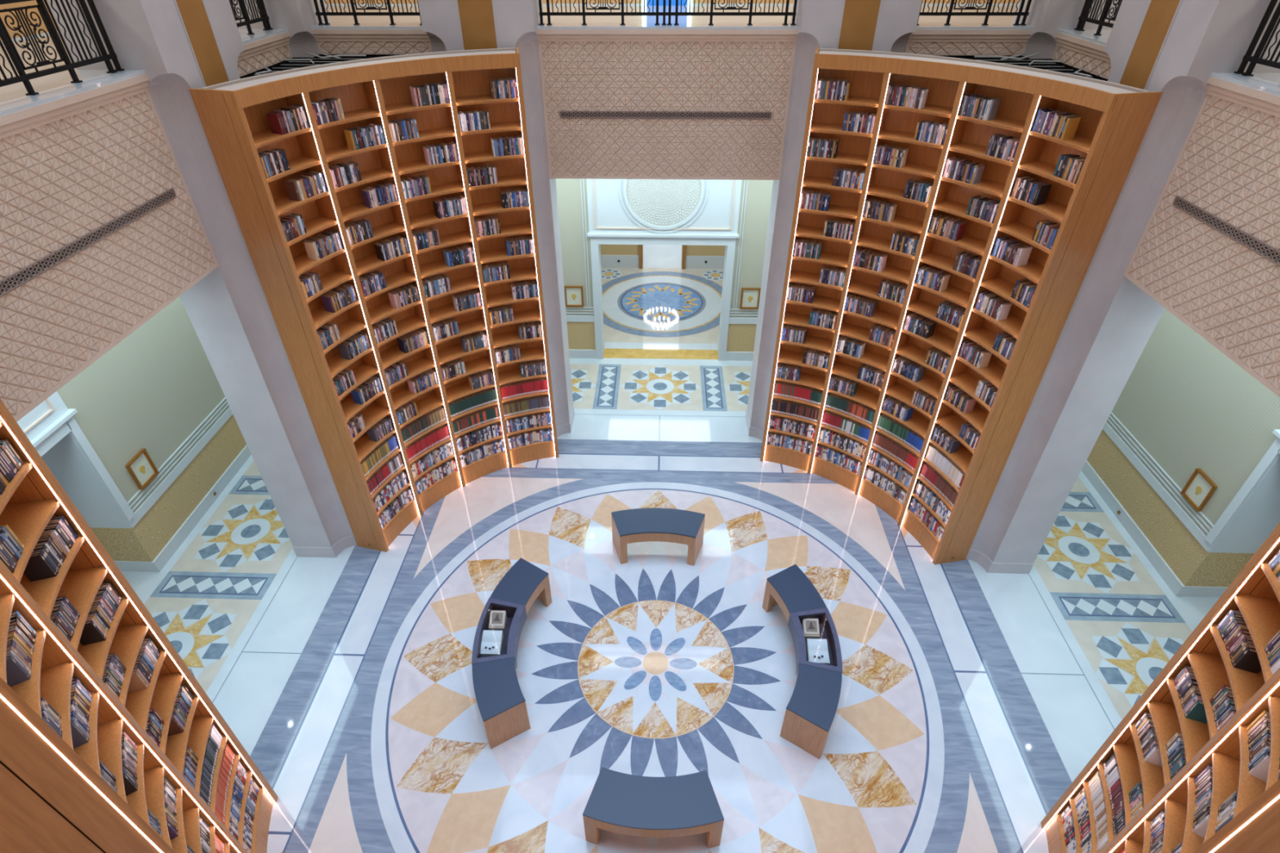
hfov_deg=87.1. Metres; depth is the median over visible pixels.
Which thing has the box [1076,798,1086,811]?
book
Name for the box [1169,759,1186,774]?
book
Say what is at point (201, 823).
book
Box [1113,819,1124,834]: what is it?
book
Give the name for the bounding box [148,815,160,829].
book
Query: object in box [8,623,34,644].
book
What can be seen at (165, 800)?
book
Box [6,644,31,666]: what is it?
book
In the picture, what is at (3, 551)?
book
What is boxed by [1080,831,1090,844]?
book
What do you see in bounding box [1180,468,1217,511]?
framed picture
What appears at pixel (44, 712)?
book
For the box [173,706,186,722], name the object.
book
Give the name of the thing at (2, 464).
book
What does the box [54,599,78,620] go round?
book
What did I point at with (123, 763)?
book
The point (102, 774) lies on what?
book
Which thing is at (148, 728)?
book
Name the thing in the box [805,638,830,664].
open book
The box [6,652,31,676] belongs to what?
book
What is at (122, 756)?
book
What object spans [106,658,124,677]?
book
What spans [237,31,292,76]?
trim
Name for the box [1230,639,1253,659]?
book
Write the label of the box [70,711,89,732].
book
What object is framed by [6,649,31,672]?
book
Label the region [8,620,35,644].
book
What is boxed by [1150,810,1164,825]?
book
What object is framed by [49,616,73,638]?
book
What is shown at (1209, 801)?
book
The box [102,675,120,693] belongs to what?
book
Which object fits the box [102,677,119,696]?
book
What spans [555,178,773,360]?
wall
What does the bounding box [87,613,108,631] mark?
book
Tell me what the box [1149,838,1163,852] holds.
book
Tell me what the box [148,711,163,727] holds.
book
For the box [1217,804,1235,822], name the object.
book
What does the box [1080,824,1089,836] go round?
book
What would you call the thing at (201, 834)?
book
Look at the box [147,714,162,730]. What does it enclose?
book
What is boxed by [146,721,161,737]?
book
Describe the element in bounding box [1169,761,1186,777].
book
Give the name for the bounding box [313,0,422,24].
iron railing
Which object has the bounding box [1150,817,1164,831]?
book
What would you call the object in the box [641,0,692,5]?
window
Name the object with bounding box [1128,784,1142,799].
book
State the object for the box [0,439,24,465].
book
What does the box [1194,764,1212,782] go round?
book
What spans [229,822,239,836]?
book
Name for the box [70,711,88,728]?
book
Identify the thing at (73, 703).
book
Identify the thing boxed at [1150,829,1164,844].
book
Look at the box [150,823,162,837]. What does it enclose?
book
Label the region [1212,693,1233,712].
book
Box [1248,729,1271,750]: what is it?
book
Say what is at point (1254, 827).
bookcase
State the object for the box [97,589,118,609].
book
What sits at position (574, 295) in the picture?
framed picture
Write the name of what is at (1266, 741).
book
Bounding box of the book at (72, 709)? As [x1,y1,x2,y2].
[70,707,88,726]
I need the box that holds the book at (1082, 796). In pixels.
[1075,791,1085,805]
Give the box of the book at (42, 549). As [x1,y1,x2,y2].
[32,548,59,571]
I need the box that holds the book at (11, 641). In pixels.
[7,640,31,662]
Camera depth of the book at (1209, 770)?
5.68 m
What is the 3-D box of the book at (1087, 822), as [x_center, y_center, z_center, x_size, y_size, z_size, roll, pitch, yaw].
[5.167,4.593,7.673,0.196,0.276,0.041,13,39,17]
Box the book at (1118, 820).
[1112,813,1124,828]
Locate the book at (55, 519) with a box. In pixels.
[48,518,75,540]
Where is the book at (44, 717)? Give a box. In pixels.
[41,715,62,736]
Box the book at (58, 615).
[49,613,74,635]
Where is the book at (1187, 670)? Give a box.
[1174,668,1193,686]
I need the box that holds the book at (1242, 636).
[1227,634,1251,654]
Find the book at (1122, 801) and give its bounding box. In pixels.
[1111,799,1123,813]
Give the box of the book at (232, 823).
[229,819,238,831]
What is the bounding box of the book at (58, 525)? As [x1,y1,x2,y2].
[45,523,73,546]
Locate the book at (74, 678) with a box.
[71,676,91,695]
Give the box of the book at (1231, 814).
[1215,811,1234,829]
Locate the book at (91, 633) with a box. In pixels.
[80,620,106,645]
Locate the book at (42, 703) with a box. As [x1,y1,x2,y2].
[40,700,61,724]
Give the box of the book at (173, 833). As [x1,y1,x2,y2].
[166,822,177,839]
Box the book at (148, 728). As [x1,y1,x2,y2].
[146,726,160,743]
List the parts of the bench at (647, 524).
panel, leg, leg, panel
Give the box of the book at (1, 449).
[0,446,17,471]
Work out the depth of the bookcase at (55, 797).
5.44 m
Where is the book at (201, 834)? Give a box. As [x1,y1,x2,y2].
[200,831,209,844]
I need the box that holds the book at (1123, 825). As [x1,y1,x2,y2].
[1113,823,1125,836]
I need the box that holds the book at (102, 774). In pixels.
[100,771,116,789]
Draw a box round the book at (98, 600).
[93,599,114,617]
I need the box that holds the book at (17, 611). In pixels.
[11,610,36,634]
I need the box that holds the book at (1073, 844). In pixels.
[1066,840,1075,852]
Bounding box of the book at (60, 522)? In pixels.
[47,520,75,543]
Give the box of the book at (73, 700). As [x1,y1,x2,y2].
[70,698,88,718]
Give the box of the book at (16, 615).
[10,613,36,638]
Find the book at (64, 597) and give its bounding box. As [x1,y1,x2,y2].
[55,595,79,617]
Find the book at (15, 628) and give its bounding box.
[8,626,34,650]
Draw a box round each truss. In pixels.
[240,51,408,78]
[937,52,1107,80]
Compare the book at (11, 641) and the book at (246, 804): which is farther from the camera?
the book at (246, 804)
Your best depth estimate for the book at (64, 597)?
5.57 m
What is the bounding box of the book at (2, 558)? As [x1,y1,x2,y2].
[0,552,14,573]
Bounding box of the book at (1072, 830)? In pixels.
[1064,827,1074,840]
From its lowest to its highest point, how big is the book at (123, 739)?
0.252 m
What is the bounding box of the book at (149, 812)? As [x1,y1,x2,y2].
[147,808,160,824]
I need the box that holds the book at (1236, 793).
[1217,792,1237,811]
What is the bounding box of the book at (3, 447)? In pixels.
[0,444,21,471]
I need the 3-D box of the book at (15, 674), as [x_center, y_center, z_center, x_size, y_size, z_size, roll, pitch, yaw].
[-4.375,1.704,4.642,0.169,0.252,0.021,-22,42,-27]
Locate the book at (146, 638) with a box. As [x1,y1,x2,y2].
[143,637,159,654]
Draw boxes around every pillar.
[46,0,356,557]
[965,0,1279,573]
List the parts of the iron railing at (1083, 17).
post, post, rail, post, scroll panel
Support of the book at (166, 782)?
on the bookcase at (55, 797)
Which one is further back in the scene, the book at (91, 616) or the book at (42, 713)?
the book at (91, 616)
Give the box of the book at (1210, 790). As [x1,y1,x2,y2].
[1195,789,1212,805]
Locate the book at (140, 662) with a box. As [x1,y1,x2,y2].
[134,660,152,678]
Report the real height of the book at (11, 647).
0.256 m
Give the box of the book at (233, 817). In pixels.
[230,811,239,824]
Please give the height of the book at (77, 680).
0.244 m
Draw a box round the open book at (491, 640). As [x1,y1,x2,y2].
[480,630,503,655]
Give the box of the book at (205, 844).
[200,836,210,851]
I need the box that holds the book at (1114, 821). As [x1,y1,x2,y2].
[1111,810,1124,825]
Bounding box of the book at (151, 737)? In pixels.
[146,733,159,746]
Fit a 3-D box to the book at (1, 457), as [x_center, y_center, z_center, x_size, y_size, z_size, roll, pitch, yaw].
[-4.929,0.301,5.125,0.178,0.245,0.026,-9,38,-11]
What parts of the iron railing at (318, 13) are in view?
post, post, post, rail, scroll panel, post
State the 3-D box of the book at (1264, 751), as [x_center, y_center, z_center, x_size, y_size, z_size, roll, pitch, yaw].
[4.640,2.487,4.949,0.170,0.244,0.024,24,43,29]
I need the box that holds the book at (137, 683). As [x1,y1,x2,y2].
[127,671,148,693]
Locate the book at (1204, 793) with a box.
[1195,785,1212,803]
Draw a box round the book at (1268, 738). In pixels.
[1248,736,1271,755]
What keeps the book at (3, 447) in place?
on the bookcase at (55, 797)
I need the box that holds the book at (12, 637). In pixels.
[7,636,31,659]
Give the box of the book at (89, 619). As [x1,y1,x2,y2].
[85,617,106,637]
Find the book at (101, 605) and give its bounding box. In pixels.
[91,601,113,621]
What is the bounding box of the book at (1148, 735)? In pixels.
[1140,728,1155,744]
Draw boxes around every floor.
[0,4,1118,116]
[120,244,1219,852]
[1057,29,1279,96]
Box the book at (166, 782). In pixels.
[164,779,176,795]
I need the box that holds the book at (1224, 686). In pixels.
[1209,684,1231,703]
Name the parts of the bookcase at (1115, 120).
shelf, post, shelf, shelf, shelf, shelf, shelf, shelf, shelf, shelf, shelf, shelf, shelf, shelf, shelf, shelf, shelf, shelf, shelf, shelf, shelf, shelf, post, shelf, shelf, shelf, shelf, shelf, shelf, shelf, shelf, shelf, shelf, shelf, shelf, shelf, shelf, shelf, shelf, shelf, shelf, post, shelf, shelf, shelf, shelf, shelf, shelf, shelf, shelf, panel, shelf, shelf, shelf, shelf, shelf, shelf, shelf, shelf, post, shelf, shelf, shelf, shelf, shelf, shelf, shelf, shelf, shelf, post, shelf, shelf, shelf, panel, shelf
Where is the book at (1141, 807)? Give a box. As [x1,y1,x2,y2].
[1130,806,1143,819]
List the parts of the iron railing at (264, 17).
scroll panel, post, rail, post, post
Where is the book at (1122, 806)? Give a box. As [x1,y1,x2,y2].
[1111,804,1124,818]
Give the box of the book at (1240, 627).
[1224,625,1248,645]
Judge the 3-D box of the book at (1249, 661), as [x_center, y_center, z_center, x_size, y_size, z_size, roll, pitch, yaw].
[5.132,1.964,5.642,0.168,0.242,0.028,13,39,17]
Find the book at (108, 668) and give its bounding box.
[104,666,122,686]
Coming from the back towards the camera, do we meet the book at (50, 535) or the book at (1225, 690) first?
the book at (1225, 690)
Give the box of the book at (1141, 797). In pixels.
[1130,795,1143,809]
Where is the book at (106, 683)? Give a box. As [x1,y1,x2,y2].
[104,682,119,698]
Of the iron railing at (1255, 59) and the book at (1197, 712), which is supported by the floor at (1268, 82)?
the iron railing at (1255, 59)
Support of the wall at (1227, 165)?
attached to the pillar at (1110, 322)
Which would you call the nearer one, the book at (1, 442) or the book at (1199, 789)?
the book at (1, 442)
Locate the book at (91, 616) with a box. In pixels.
[86,615,107,635]
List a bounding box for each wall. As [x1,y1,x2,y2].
[0,0,57,42]
[17,296,251,572]
[325,0,1018,4]
[417,0,574,437]
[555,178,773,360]
[600,244,725,269]
[745,0,922,440]
[1081,308,1279,597]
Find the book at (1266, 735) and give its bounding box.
[1248,733,1271,751]
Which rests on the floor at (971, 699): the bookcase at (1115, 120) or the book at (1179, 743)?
the bookcase at (1115, 120)
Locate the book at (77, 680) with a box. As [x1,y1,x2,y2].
[71,679,92,698]
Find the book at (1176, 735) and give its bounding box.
[1164,733,1182,749]
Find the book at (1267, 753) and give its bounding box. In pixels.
[1248,751,1270,771]
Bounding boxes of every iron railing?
[0,0,124,95]
[228,0,272,34]
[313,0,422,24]
[538,0,797,25]
[916,0,1031,25]
[1074,0,1122,35]
[1234,0,1279,85]
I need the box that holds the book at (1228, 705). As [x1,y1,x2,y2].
[1213,703,1235,721]
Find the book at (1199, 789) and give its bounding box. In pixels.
[1195,777,1212,795]
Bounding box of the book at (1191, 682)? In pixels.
[1178,680,1198,698]
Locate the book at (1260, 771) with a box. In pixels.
[1248,755,1270,782]
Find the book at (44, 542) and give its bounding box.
[35,541,63,563]
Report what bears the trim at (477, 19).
attached to the wall at (517, 21)
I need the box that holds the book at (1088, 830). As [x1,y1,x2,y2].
[1080,826,1090,840]
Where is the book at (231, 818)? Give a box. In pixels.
[230,815,238,828]
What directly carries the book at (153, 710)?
on the bookcase at (55, 797)
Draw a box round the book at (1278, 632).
[1263,630,1279,648]
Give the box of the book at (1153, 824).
[1150,813,1164,828]
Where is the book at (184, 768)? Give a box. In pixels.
[183,767,195,781]
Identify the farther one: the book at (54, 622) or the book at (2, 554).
the book at (54, 622)
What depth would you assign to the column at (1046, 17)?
9.98 m
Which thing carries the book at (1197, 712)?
on the bookcase at (1254, 827)
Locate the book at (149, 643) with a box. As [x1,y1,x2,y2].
[142,640,159,657]
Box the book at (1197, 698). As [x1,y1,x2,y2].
[1182,696,1202,714]
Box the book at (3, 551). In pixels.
[0,544,17,568]
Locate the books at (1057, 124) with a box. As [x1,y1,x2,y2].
[0,77,1279,852]
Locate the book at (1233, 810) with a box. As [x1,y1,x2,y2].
[1216,808,1235,826]
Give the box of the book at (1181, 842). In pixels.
[1169,840,1182,852]
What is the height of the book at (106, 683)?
0.238 m
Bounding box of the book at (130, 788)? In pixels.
[122,773,137,795]
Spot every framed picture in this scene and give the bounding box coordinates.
[125,448,159,490]
[564,285,583,306]
[739,287,760,309]
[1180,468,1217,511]
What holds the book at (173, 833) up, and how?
on the bookcase at (55, 797)
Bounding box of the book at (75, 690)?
[71,688,90,707]
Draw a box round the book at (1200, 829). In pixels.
[1192,814,1209,838]
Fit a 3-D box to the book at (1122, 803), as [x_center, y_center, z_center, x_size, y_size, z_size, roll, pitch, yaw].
[5.096,4.034,7.026,0.199,0.279,0.031,15,40,19]
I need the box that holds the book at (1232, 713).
[1216,711,1235,731]
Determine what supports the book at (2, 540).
on the bookcase at (55, 797)
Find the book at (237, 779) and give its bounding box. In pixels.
[235,775,244,790]
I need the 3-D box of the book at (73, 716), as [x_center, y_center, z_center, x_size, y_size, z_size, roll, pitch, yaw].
[-4.405,2.342,5.183,0.179,0.252,0.022,-22,42,-26]
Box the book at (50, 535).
[39,534,66,558]
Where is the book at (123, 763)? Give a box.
[121,761,137,779]
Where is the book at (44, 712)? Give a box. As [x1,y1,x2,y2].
[42,711,62,730]
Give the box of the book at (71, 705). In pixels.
[70,704,88,724]
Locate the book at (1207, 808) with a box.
[1192,806,1210,822]
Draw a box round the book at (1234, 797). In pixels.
[1217,796,1236,813]
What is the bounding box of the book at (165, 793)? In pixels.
[164,790,176,805]
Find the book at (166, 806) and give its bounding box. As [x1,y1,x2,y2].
[164,804,177,818]
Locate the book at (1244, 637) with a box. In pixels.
[1229,636,1253,656]
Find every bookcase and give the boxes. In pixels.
[0,399,278,852]
[188,46,559,551]
[760,47,1162,564]
[1040,522,1279,852]
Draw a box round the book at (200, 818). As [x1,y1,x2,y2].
[199,816,209,830]
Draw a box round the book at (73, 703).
[70,701,88,721]
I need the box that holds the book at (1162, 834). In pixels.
[1150,832,1163,846]
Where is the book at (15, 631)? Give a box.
[8,630,33,652]
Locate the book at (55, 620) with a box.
[51,618,71,640]
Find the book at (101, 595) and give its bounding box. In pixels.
[94,594,115,613]
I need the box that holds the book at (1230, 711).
[1215,709,1235,728]
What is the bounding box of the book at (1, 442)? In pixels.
[0,440,22,467]
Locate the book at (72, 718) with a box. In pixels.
[70,716,89,736]
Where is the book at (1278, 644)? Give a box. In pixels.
[1266,642,1279,658]
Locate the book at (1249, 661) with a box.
[1232,648,1261,674]
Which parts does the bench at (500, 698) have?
panel, panel, leg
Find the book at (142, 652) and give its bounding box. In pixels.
[137,651,155,667]
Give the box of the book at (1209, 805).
[1194,803,1210,817]
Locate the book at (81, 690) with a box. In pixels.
[71,682,91,702]
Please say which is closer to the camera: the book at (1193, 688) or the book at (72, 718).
the book at (72, 718)
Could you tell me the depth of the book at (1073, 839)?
7.94 m
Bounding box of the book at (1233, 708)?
[1215,706,1235,724]
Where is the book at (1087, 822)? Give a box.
[1079,819,1089,833]
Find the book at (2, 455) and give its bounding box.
[0,449,17,475]
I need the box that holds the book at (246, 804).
[245,803,253,814]
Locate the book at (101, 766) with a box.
[99,763,115,782]
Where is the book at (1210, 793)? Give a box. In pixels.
[1195,791,1212,808]
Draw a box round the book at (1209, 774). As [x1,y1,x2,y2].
[1195,772,1212,789]
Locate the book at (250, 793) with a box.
[247,790,256,804]
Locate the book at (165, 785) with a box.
[164,783,175,796]
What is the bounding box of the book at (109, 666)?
[104,664,123,682]
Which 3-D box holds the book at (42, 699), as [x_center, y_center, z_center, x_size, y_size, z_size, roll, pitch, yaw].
[-4.331,2.076,4.839,0.173,0.255,0.031,-23,43,-27]
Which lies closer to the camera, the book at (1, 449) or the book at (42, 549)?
the book at (1, 449)
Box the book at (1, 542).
[0,540,17,564]
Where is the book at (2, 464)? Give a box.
[0,458,13,479]
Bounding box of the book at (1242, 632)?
[1226,629,1250,651]
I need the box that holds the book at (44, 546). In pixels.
[33,544,61,568]
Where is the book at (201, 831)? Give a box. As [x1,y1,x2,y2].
[200,829,209,842]
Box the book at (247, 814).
[244,810,253,822]
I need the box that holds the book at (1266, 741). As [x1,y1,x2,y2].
[1248,739,1271,759]
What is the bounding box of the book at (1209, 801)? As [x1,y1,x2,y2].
[1193,799,1211,816]
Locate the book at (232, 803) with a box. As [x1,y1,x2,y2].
[231,801,239,814]
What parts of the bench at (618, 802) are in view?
panel, leg, leg, panel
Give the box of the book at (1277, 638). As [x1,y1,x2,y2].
[1264,632,1279,653]
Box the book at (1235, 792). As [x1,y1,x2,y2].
[1218,791,1237,807]
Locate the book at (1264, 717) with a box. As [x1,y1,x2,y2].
[1247,715,1270,736]
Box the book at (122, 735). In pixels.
[121,734,137,751]
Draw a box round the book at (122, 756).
[121,754,136,771]
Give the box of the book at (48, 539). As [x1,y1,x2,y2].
[37,537,65,560]
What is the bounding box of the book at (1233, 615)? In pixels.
[1218,613,1243,633]
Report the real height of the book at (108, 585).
0.251 m
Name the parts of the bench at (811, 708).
leg, panel, panel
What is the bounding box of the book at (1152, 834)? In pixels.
[1151,822,1164,837]
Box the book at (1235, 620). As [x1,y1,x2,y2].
[1221,618,1244,638]
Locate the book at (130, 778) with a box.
[122,769,137,787]
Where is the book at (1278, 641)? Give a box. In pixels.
[1266,639,1279,655]
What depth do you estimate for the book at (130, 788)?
5.69 m
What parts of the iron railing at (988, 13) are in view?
post, scroll panel, rail, post, post, post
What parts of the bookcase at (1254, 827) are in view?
shelf, shelf, shelf, shelf, shelf, shelf, shelf, shelf, shelf, shelf, shelf, post, shelf, shelf, shelf, post, shelf, panel, shelf, shelf, shelf, shelf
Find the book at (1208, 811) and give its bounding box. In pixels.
[1193,808,1209,825]
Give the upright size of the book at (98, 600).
0.250 m
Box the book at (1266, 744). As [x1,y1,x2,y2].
[1248,743,1271,762]
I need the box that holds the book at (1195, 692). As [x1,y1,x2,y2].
[1182,690,1201,708]
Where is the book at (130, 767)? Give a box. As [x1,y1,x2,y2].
[121,760,137,775]
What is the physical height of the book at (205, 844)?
0.276 m
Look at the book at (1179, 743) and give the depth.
6.29 m
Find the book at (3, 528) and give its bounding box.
[0,526,22,552]
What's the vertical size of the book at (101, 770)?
0.249 m
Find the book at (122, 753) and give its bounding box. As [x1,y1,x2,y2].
[121,751,136,768]
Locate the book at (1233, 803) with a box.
[1217,800,1235,819]
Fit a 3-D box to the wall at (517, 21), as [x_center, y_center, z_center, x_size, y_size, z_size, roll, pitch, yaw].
[-2.439,-4.549,11.999,1.738,11.400,1.037,1,37,2]
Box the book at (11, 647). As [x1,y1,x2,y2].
[6,645,31,670]
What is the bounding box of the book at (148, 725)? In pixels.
[146,724,160,739]
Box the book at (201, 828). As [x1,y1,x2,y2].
[199,825,209,839]
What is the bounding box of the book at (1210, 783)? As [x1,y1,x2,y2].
[1195,781,1212,797]
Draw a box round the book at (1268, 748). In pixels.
[1248,746,1270,764]
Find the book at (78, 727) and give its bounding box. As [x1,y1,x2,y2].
[70,720,89,739]
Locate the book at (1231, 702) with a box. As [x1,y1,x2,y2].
[1213,699,1235,718]
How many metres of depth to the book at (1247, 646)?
5.66 m
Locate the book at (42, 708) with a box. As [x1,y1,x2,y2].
[40,707,61,728]
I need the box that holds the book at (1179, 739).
[1166,737,1183,754]
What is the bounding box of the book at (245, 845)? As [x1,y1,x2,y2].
[243,841,250,852]
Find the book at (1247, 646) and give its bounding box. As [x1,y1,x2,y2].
[1231,644,1255,664]
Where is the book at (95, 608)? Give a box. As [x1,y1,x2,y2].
[89,607,111,626]
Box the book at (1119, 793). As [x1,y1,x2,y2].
[1110,789,1122,804]
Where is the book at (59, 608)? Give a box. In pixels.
[51,606,75,629]
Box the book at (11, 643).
[6,642,31,664]
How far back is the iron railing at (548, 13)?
10.44 m
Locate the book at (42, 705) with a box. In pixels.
[40,704,61,725]
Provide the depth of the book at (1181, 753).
6.22 m
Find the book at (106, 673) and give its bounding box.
[102,672,121,690]
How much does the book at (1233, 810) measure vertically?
0.255 m
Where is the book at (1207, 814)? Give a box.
[1192,813,1209,828]
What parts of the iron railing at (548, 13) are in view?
post, post, post, scroll panel, post, post, post, rail, post, post, post, scroll panel, post, post, post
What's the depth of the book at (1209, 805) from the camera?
5.47 m
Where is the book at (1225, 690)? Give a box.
[1210,688,1232,706]
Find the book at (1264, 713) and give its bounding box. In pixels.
[1246,710,1269,730]
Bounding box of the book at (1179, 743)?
[1167,741,1183,757]
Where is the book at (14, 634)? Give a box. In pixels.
[7,631,33,657]
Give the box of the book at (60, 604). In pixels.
[53,602,77,625]
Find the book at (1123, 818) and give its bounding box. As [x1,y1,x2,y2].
[1113,816,1124,831]
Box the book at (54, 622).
[53,622,71,641]
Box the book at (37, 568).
[23,552,57,582]
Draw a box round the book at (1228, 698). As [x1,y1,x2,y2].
[1213,697,1234,715]
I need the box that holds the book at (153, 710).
[148,708,164,724]
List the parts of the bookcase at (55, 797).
shelf, shelf, shelf, shelf, shelf, shelf, panel, shelf, shelf, post, shelf, shelf, post, shelf, shelf, shelf, shelf, shelf, shelf, shelf, shelf, shelf, shelf, shelf, shelf, shelf, shelf, shelf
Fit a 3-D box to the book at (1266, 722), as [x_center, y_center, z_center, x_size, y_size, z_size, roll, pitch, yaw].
[4.792,2.359,5.112,0.168,0.251,0.030,21,42,26]
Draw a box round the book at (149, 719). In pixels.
[146,717,161,733]
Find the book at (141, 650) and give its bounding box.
[138,648,156,665]
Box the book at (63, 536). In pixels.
[44,525,71,548]
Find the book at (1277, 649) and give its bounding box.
[1267,645,1279,660]
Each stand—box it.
[488,610,506,630]
[801,618,819,638]
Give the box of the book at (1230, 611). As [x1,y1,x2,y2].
[1217,609,1240,629]
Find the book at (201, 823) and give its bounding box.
[199,818,209,833]
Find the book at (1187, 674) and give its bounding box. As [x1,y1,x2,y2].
[1175,672,1195,689]
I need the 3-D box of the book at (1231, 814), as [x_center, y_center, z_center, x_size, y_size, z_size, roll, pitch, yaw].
[4.425,2.975,4.984,0.167,0.257,0.024,28,45,32]
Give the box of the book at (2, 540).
[0,536,18,560]
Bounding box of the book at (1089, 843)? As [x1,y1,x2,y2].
[1080,840,1091,852]
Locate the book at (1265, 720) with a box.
[1248,719,1270,738]
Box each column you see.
[231,0,330,57]
[1013,0,1119,58]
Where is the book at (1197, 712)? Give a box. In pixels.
[1184,700,1207,724]
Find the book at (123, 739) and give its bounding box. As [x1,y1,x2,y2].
[121,737,137,754]
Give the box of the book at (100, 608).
[90,604,111,623]
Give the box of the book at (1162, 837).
[1149,835,1163,849]
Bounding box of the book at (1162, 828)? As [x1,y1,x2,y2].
[1151,825,1164,839]
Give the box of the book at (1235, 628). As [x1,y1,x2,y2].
[1222,622,1247,643]
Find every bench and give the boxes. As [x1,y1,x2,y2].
[471,557,551,749]
[582,767,724,848]
[611,507,705,565]
[762,564,842,759]
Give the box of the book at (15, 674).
[6,655,30,687]
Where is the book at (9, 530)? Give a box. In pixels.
[0,524,25,550]
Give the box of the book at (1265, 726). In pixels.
[1247,724,1270,744]
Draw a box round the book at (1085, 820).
[1079,814,1088,829]
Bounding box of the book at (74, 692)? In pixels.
[71,691,89,711]
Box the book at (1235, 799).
[1217,798,1236,815]
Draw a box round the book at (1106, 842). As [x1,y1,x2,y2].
[1097,840,1107,852]
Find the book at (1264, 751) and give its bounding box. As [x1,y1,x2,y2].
[1248,748,1270,768]
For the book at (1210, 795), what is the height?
0.250 m
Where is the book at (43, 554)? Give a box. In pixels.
[31,550,58,574]
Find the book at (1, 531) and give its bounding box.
[0,529,22,554]
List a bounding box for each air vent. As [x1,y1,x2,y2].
[0,187,176,296]
[560,110,771,119]
[1172,195,1279,265]
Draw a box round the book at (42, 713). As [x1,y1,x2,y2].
[41,711,62,733]
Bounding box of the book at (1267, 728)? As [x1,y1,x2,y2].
[1248,727,1271,746]
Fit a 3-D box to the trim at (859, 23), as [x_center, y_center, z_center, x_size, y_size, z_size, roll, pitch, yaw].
[3.270,-4.244,11.356,0.552,11.148,0.017,1,37,2]
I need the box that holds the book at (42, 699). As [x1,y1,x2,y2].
[40,697,61,719]
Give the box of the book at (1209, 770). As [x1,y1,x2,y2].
[1195,768,1212,786]
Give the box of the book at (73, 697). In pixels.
[70,695,89,715]
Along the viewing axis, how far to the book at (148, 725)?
6.46 m
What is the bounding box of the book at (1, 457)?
[0,454,15,476]
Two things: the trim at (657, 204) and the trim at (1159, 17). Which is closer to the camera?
the trim at (1159, 17)
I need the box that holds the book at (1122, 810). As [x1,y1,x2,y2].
[1112,807,1124,821]
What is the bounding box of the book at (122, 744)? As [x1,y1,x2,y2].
[121,742,137,759]
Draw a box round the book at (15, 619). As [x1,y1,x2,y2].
[9,617,35,639]
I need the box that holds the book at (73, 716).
[70,715,88,733]
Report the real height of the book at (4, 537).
0.241 m
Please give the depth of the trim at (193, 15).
8.06 m
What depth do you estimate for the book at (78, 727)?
5.19 m
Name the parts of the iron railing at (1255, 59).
rail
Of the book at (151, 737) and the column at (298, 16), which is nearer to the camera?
the book at (151, 737)
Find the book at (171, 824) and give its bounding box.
[165,816,177,831]
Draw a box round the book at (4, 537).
[0,533,21,558]
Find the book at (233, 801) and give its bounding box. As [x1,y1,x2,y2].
[231,797,240,810]
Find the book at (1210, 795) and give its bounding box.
[1195,794,1211,811]
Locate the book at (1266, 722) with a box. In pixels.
[1248,720,1270,739]
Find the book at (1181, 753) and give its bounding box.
[1168,751,1185,767]
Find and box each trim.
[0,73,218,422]
[173,0,230,87]
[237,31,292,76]
[311,29,432,54]
[456,0,498,49]
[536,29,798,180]
[619,178,708,233]
[836,0,882,50]
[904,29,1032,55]
[1052,31,1111,79]
[1118,0,1182,89]
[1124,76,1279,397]
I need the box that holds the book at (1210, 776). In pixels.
[1195,775,1212,791]
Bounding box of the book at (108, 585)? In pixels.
[99,583,120,604]
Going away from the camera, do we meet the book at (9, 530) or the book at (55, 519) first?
the book at (9, 530)
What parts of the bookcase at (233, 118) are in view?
shelf, panel, shelf, shelf, post, shelf, shelf, shelf, shelf, shelf, shelf, shelf, shelf, shelf, shelf, post, shelf, shelf, shelf, shelf, shelf, shelf, shelf, shelf, shelf, shelf, shelf, panel, shelf, shelf, shelf, shelf, shelf, shelf, post, shelf, shelf, shelf, shelf, shelf, shelf, shelf, shelf, shelf, shelf, shelf, shelf, shelf, shelf, shelf, shelf, shelf, shelf, shelf, post, shelf, shelf, shelf, shelf, shelf, shelf, shelf, shelf, shelf, shelf, shelf, shelf, shelf, shelf, shelf, shelf, shelf, shelf, shelf, post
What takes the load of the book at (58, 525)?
on the bookcase at (55, 797)
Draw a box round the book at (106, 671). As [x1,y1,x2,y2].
[103,670,120,687]
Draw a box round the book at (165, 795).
[164,794,176,808]
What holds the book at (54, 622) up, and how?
on the bookcase at (55, 797)
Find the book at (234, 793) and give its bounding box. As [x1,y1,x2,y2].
[232,790,242,804]
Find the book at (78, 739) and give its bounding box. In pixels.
[71,722,88,748]
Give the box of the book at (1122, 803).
[1111,801,1124,816]
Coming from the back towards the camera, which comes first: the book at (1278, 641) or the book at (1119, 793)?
the book at (1119, 793)
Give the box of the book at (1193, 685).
[1180,684,1199,701]
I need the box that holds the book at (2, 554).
[0,550,14,569]
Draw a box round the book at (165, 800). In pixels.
[164,799,177,813]
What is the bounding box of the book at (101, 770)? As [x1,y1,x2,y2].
[100,768,116,786]
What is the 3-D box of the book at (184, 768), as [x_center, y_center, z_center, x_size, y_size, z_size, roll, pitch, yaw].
[-4.732,3.624,6.945,0.172,0.258,0.034,-14,39,-18]
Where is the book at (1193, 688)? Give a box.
[1180,686,1199,705]
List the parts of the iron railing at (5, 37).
rail, post, scroll panel, rail, post, post, post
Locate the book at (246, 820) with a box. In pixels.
[244,817,253,830]
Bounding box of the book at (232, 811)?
[230,808,239,821]
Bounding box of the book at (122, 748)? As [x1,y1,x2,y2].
[121,746,137,764]
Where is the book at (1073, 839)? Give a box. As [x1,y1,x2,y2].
[1066,837,1075,848]

